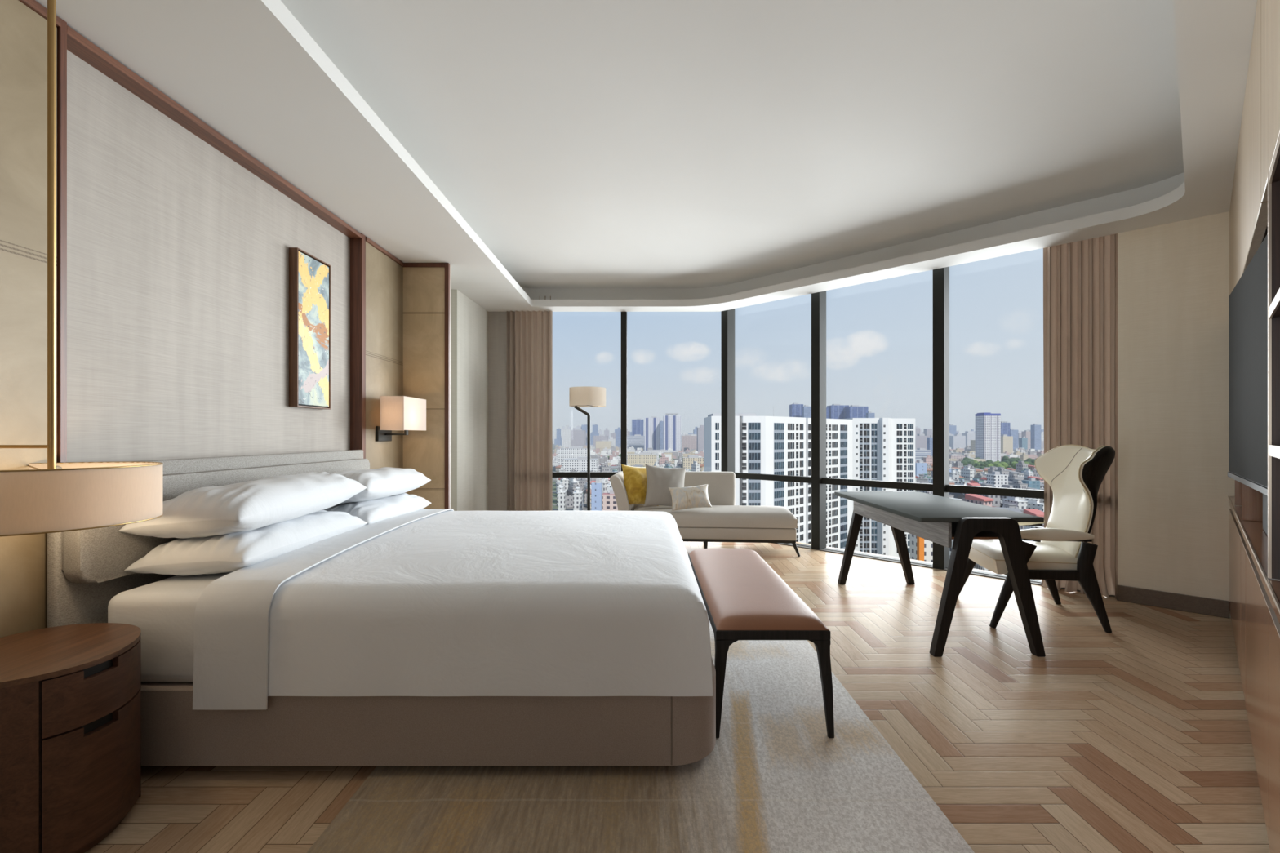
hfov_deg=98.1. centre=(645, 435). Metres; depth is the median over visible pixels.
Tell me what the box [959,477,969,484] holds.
house
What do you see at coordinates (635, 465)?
house
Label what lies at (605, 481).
house
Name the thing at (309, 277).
framed painting
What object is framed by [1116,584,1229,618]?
baseboard
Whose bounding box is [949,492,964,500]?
house
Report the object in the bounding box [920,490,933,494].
house
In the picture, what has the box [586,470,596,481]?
house
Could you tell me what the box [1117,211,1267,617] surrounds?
wall
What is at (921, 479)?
house
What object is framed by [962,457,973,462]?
tree
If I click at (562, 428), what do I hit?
tower
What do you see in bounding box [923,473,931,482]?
house
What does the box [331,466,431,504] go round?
pillow
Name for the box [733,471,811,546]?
window frame
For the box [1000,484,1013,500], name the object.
house
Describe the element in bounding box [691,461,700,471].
house
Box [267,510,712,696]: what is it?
duvet
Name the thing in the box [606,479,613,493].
house
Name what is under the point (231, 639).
sheet
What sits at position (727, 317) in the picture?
window mullion
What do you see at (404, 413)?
wall sconce
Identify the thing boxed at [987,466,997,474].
house
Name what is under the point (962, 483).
house
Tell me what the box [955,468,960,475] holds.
house
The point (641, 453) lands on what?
plant
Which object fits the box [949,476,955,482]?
house
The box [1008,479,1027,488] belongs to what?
house
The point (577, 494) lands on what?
house
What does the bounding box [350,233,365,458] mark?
trim
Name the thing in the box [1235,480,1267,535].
wall panel
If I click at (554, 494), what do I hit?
ground
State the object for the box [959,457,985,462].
building
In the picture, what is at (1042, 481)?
house
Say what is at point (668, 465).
house
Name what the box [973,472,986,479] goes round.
house
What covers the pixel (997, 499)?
house
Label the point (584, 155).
ceiling
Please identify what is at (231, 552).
pillow
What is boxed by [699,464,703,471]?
house
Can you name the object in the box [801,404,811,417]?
tower
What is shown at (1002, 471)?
house
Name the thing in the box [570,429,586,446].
tower
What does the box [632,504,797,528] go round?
seat cushion
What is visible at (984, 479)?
house
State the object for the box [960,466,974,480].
house
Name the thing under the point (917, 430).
tower
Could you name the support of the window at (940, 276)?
on the floor
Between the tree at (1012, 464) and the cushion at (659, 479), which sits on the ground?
the tree at (1012, 464)
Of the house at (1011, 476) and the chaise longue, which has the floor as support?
the chaise longue
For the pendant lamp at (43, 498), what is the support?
hanging from the ceiling
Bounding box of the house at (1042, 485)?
[1040,483,1044,489]
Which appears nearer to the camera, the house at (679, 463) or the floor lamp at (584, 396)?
the floor lamp at (584, 396)
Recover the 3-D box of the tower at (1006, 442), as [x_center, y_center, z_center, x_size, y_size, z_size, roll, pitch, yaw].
[948.536,29.747,1462.054,25.598,62.806,23.038,0,0,0]
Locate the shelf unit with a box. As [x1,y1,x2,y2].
[1267,132,1279,579]
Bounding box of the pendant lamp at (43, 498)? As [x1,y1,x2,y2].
[0,0,163,536]
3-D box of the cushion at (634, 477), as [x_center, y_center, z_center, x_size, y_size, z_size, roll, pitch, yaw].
[-0.049,0.512,5.658,0.442,0.439,0.180,0,0,-30]
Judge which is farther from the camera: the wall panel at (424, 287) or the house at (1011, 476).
the house at (1011, 476)
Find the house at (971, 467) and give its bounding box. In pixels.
[966,464,976,478]
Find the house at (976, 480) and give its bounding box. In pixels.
[969,478,983,484]
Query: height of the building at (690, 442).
63.677 m
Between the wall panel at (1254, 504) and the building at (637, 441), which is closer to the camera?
the wall panel at (1254, 504)
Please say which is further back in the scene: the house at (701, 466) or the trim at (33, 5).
the house at (701, 466)
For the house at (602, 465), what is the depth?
824.32 m
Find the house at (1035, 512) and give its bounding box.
[1023,508,1044,527]
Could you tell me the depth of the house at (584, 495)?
504.51 m
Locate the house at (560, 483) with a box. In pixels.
[556,482,565,492]
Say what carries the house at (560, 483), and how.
on the ground
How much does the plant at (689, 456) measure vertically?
3.087 m
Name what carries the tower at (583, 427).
on the ground
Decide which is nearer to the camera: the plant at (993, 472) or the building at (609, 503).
the building at (609, 503)
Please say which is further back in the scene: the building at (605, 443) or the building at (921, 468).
the building at (605, 443)
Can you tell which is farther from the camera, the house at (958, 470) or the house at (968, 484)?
the house at (958, 470)
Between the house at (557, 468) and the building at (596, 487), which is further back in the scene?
the house at (557, 468)
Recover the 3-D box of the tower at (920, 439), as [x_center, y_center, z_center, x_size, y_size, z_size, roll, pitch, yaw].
[693.033,29.004,1401.966,35.331,64.291,31.798,0,0,0]
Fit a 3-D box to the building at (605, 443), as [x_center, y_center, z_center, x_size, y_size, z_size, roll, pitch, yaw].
[-147.142,39.131,1969.156,53.506,44.037,40.000,0,0,0]
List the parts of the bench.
leg, seat, seat frame, leg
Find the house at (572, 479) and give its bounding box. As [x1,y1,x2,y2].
[568,477,578,485]
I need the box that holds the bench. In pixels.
[688,548,834,737]
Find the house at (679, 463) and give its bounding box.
[676,460,681,467]
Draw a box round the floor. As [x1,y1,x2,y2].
[84,541,1270,852]
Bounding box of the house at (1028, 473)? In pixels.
[1023,468,1033,478]
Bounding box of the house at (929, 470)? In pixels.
[927,468,933,476]
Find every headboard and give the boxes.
[47,449,369,627]
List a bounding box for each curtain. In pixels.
[506,295,552,511]
[1040,233,1117,598]
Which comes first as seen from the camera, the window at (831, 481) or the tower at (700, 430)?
the window at (831, 481)
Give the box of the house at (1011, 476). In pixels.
[1008,473,1023,481]
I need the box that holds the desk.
[834,490,1045,657]
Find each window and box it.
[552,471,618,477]
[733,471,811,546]
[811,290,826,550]
[822,477,933,565]
[933,266,949,569]
[946,484,1044,582]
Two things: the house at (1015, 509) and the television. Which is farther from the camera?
the house at (1015, 509)
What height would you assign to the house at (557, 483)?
10.834 m
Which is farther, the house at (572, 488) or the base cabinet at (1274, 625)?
the house at (572, 488)
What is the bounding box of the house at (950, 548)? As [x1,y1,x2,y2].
[949,539,953,558]
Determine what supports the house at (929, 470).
on the ground
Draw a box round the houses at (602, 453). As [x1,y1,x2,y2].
[552,444,1044,471]
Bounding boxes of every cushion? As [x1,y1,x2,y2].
[621,464,658,506]
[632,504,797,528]
[644,464,686,506]
[668,484,711,511]
[968,539,1077,574]
[1035,445,1104,557]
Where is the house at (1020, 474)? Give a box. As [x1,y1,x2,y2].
[1008,471,1023,477]
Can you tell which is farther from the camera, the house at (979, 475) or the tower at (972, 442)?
the tower at (972, 442)
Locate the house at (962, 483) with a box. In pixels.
[954,481,966,495]
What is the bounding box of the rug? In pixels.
[306,618,974,852]
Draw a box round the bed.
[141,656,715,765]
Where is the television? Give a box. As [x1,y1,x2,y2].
[1227,234,1267,495]
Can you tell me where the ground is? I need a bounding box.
[552,439,1015,511]
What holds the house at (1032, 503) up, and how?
on the ground
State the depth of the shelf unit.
1.48 m
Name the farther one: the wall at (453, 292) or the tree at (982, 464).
the tree at (982, 464)
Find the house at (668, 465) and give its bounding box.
[663,463,671,467]
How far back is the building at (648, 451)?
1521.35 m
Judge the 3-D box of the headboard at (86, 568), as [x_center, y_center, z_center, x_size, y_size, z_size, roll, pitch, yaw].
[-1.920,0.624,2.818,0.104,1.048,1.993,0,0,0]
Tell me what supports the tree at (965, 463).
on the ground
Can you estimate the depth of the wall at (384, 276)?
4.52 m
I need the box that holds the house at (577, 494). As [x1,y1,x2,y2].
[573,487,582,510]
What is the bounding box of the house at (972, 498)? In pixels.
[964,493,993,506]
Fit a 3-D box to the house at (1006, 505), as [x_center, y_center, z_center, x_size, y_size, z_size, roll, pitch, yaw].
[232.717,52.528,352.404,9.099,17.244,12.349,0,0,7]
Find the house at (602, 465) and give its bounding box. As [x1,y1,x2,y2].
[599,464,604,471]
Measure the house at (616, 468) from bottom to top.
14.718 m
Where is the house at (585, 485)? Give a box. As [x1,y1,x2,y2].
[583,482,591,490]
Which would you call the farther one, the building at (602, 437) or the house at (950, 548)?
the building at (602, 437)
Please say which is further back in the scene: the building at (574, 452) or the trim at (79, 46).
the building at (574, 452)
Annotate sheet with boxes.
[192,508,453,710]
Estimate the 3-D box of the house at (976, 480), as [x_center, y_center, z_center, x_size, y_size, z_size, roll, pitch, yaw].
[369.810,54.583,619.074,6.988,13.133,11.710,0,0,-17]
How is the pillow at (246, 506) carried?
on the pillow at (231, 552)
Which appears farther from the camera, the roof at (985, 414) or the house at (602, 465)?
the roof at (985, 414)
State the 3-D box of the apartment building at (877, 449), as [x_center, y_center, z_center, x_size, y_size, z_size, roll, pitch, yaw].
[73.300,25.700,226.220,104.200,70.900,97.560,0,0,0]
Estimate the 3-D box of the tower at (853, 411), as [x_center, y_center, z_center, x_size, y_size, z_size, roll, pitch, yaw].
[616.204,-13.226,1619.308,53.310,148.751,40.000,0,0,0]
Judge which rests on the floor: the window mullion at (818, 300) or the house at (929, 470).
the window mullion at (818, 300)
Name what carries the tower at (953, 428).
on the ground
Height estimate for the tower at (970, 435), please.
77.355 m
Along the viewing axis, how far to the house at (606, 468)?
713.56 m
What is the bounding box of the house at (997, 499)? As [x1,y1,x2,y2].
[979,483,1000,506]
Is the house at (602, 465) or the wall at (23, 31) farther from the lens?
the house at (602, 465)
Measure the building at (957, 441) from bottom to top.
63.612 m
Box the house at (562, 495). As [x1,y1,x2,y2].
[557,486,566,510]
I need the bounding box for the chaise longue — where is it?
[609,471,799,556]
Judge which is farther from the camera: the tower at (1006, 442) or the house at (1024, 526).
the tower at (1006, 442)
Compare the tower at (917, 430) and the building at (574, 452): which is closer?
the building at (574, 452)
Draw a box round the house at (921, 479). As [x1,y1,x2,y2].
[916,474,928,492]
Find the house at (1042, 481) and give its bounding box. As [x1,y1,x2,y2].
[1027,475,1044,484]
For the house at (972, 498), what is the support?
on the ground
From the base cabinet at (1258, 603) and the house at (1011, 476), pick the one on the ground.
the house at (1011, 476)
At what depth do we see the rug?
1.75 m
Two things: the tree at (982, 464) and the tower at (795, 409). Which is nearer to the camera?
the tree at (982, 464)
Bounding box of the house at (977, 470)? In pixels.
[975,468,982,475]
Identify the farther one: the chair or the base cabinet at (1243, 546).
the chair
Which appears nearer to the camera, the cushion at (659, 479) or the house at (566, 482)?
the cushion at (659, 479)
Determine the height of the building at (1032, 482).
18.973 m
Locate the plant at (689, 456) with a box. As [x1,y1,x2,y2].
[688,455,697,457]
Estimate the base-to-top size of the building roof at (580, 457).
3.105 m
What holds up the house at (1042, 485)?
on the ground
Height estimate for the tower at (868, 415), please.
128.329 m
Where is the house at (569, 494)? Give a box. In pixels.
[566,488,573,506]
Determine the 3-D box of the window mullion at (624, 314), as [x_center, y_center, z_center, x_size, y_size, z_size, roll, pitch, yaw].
[-0.245,-0.305,6.425,0.066,2.910,0.150,0,0,0]
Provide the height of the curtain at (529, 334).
2.746 m
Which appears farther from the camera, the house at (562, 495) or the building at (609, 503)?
the house at (562, 495)
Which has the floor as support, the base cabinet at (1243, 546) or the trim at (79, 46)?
the base cabinet at (1243, 546)
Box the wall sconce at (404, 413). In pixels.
[375,395,426,441]
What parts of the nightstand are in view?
panel, drawer rail, drawer rail, drawer, drawer, finger pull, finger pull, drawer rail, drawer rail, panel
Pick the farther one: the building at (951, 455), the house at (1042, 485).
the building at (951, 455)
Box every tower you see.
[556,427,560,445]
[561,425,571,445]
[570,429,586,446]
[581,424,586,432]
[592,423,598,433]
[631,418,643,435]
[644,416,660,450]
[660,419,663,449]
[663,413,680,450]
[697,425,703,452]
[789,403,803,417]
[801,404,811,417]
[826,404,848,418]
[826,407,828,418]
[844,404,868,418]
[866,411,875,417]
[915,426,920,435]
[915,434,929,449]
[926,435,933,456]
[949,424,956,435]
[961,431,975,446]
[970,440,975,451]
[975,412,1000,462]
[1000,421,1009,435]
[1000,434,1013,454]
[1009,428,1017,449]
[1022,430,1030,450]
[1030,423,1040,449]
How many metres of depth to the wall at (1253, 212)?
1.84 m
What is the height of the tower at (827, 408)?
147.720 m
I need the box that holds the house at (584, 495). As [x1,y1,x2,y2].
[582,488,586,502]
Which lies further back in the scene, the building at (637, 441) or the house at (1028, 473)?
the building at (637, 441)
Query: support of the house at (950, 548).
on the ground
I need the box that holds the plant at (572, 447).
[571,446,582,448]
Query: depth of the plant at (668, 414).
1843.63 m
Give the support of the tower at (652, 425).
on the ground
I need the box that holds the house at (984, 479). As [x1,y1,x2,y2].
[979,476,986,483]
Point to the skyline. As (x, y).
(615, 438)
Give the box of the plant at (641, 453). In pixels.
[640,452,649,454]
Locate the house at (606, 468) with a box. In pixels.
[602,462,611,471]
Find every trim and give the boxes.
[18,0,404,266]
[57,17,66,462]
[66,25,361,238]
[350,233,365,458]
[403,262,450,508]
[773,542,1115,597]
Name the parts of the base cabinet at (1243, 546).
door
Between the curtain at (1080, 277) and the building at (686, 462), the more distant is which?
the building at (686, 462)
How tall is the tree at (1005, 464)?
18.146 m
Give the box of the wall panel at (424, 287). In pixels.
[402,266,444,509]
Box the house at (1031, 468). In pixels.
[1027,464,1035,471]
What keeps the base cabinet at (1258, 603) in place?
on the floor
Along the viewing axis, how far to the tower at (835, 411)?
1641.36 m
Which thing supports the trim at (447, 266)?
attached to the wall at (384, 276)
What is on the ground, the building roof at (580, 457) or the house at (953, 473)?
the house at (953, 473)
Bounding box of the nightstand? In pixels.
[0,622,141,852]
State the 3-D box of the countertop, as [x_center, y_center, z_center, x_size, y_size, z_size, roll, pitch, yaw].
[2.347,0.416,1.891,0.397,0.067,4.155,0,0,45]
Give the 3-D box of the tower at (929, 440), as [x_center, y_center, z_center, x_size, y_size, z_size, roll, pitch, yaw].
[687.612,30.927,1333.525,14.312,60.446,12.881,0,0,0]
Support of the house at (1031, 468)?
on the ground
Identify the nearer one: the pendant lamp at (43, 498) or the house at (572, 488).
the pendant lamp at (43, 498)
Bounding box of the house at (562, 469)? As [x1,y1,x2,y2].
[559,466,565,471]
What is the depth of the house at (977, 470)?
761.07 m
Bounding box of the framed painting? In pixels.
[288,247,330,409]
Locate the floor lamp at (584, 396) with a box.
[568,386,605,510]
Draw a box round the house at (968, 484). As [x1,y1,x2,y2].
[967,483,980,486]
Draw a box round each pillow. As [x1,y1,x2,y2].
[118,471,366,538]
[124,510,367,576]
[322,493,431,524]
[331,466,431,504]
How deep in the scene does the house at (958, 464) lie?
885.45 m
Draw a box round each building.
[557,446,586,466]
[561,456,598,471]
[591,478,601,511]
[593,434,608,449]
[595,440,611,448]
[602,489,617,511]
[626,434,644,450]
[626,449,677,453]
[626,452,656,466]
[681,434,697,451]
[681,455,703,470]
[703,406,915,557]
[909,533,933,562]
[915,448,930,462]
[915,460,927,476]
[949,434,965,449]
[949,453,964,461]
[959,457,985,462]
[986,471,1008,487]
[1018,436,1027,449]
[1022,477,1039,488]
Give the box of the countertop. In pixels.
[1227,496,1279,623]
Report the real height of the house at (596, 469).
19.532 m
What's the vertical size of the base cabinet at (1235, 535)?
0.700 m
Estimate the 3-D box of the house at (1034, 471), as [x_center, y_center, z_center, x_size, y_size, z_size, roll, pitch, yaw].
[472.849,51.425,672.633,8.306,19.450,11.273,0,0,27]
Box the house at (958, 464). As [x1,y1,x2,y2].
[953,461,963,468]
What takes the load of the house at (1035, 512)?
on the ground
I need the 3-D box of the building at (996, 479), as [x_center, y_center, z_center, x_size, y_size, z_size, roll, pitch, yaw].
[342.074,48.212,538.982,13.066,25.876,11.760,0,0,0]
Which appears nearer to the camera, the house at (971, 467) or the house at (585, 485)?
the house at (585, 485)
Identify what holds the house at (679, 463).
on the ground
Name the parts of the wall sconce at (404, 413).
arm, lamp shade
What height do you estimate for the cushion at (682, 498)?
0.252 m
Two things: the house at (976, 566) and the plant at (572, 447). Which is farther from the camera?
the plant at (572, 447)
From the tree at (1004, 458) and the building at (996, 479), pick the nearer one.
the building at (996, 479)
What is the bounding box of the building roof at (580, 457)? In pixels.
[577,456,591,459]
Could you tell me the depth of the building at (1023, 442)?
1834.65 m
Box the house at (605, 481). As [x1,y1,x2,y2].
[599,477,608,508]
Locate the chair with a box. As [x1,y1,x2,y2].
[958,444,1115,632]
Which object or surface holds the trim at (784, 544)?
attached to the wall at (1175, 486)
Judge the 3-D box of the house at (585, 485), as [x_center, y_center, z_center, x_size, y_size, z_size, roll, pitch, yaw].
[-55.595,53.645,541.059,5.121,15.009,12.707,0,0,-24]
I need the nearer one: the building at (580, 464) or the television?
the television
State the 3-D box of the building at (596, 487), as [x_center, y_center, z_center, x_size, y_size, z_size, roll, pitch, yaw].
[-36.690,47.004,419.820,7.338,28.292,8.000,0,0,0]
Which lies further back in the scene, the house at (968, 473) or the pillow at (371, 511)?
the house at (968, 473)
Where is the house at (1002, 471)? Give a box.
[995,466,1008,476]
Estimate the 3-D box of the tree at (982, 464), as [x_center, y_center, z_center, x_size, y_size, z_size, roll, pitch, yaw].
[576.084,53.534,956.287,16.040,15.232,15.486,0,0,25]
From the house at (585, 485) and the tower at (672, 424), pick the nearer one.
the house at (585, 485)
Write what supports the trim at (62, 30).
attached to the wall at (178, 252)
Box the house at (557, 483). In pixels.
[555,482,559,493]
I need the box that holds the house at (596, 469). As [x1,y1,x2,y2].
[592,466,600,471]
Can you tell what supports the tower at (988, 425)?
on the ground
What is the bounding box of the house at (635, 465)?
[632,464,643,466]
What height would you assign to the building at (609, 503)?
23.499 m
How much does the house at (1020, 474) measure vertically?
13.855 m
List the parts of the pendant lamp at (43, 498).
wall arm, rod, lamp shade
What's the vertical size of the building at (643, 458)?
30.963 m
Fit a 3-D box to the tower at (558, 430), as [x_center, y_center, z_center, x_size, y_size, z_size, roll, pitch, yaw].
[-443.338,11.648,2843.892,19.457,99.004,17.511,0,0,0]
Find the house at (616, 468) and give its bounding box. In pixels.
[610,466,618,471]
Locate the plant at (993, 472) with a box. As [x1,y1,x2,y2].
[991,471,999,474]
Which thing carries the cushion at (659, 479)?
on the chaise longue
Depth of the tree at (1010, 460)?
1056.12 m
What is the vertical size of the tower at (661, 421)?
118.647 m
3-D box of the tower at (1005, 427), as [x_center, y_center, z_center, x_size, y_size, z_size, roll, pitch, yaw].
[1191.526,7.752,1848.259,30.575,106.797,27.517,0,0,0]
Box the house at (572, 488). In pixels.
[568,482,582,492]
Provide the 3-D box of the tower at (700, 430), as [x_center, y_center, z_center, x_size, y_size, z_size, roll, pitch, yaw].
[185.998,14.863,1751.693,42.465,92.574,38.219,0,0,0]
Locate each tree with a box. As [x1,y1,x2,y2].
[960,460,969,466]
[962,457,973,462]
[966,461,974,466]
[973,462,985,466]
[995,462,1008,468]
[1001,455,1008,462]
[1007,457,1017,465]
[1010,461,1017,469]
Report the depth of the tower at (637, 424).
2150.69 m
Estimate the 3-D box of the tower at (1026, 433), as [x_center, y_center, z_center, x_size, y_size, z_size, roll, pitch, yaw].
[1393.628,21.421,2023.572,25.644,79.458,23.079,0,0,0]
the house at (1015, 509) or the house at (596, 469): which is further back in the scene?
the house at (596, 469)
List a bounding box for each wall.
[0,0,57,637]
[66,49,350,462]
[365,241,488,511]
[450,289,457,511]
[488,311,509,511]
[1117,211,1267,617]
[1229,0,1279,295]
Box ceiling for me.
[35,0,1257,311]
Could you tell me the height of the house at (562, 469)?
20.636 m
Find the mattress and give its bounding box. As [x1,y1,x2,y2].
[107,572,231,682]
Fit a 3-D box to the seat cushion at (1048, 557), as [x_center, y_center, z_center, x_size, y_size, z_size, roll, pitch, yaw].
[2.408,0.767,3.579,0.515,0.146,0.570,0,0,12]
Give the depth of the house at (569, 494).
472.67 m
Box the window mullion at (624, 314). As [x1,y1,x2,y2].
[621,311,626,471]
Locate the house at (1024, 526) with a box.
[1023,525,1044,529]
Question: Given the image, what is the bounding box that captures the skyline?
[553,426,1044,448]
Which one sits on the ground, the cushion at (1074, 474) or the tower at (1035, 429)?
the tower at (1035, 429)
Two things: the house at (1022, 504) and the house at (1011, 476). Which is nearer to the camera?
the house at (1022, 504)
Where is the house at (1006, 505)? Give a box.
[1003,503,1023,529]
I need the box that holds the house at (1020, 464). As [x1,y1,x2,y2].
[1015,460,1027,472]
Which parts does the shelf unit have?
panel, shelf, shelf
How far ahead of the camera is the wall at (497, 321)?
6.33 m
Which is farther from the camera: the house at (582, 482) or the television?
the house at (582, 482)
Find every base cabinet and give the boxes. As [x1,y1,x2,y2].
[1229,508,1243,675]
[1240,537,1248,703]
[1245,550,1272,842]
[1268,608,1279,852]
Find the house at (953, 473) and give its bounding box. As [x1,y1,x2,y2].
[949,468,959,481]
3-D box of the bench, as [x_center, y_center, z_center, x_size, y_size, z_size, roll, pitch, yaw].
[0.484,0.915,2.783,0.456,0.445,1.399,0,0,0]
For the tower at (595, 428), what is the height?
118.461 m
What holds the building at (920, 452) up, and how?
on the ground
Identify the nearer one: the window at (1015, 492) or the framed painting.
the framed painting
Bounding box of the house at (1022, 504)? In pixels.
[1001,496,1027,509]
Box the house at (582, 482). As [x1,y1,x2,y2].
[577,477,586,491]
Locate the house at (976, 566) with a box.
[973,563,991,571]
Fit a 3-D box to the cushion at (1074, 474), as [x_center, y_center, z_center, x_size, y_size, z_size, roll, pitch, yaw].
[2.724,0.435,3.514,0.259,0.740,0.567,0,0,12]
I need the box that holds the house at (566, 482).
[560,477,568,490]
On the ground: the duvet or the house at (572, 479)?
the house at (572, 479)
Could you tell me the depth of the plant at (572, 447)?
929.30 m
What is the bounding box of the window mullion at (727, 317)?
[720,308,734,472]
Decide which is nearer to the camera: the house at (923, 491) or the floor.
the floor
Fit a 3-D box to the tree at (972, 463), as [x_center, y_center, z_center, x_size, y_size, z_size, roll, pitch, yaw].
[545.457,52.094,936.822,19.074,18.113,18.415,0,0,30]
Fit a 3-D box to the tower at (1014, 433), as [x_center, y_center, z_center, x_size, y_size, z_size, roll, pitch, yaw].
[1258.208,19.060,1901.765,25.943,84.180,23.348,0,0,0]
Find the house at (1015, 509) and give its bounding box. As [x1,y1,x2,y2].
[994,506,1022,529]
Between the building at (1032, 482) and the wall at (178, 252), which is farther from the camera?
the building at (1032, 482)
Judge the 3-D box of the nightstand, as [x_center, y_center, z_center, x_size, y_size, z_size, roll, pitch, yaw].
[-1.748,0.883,1.588,0.475,0.526,0.497,0,0,0]
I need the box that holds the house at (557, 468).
[555,465,561,471]
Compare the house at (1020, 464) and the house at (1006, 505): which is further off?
the house at (1020, 464)
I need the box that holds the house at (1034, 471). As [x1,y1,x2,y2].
[1032,469,1039,477]
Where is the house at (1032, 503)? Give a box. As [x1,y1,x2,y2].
[1024,497,1044,511]
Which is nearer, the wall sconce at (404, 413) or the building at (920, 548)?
the wall sconce at (404, 413)
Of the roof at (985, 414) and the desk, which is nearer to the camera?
the desk

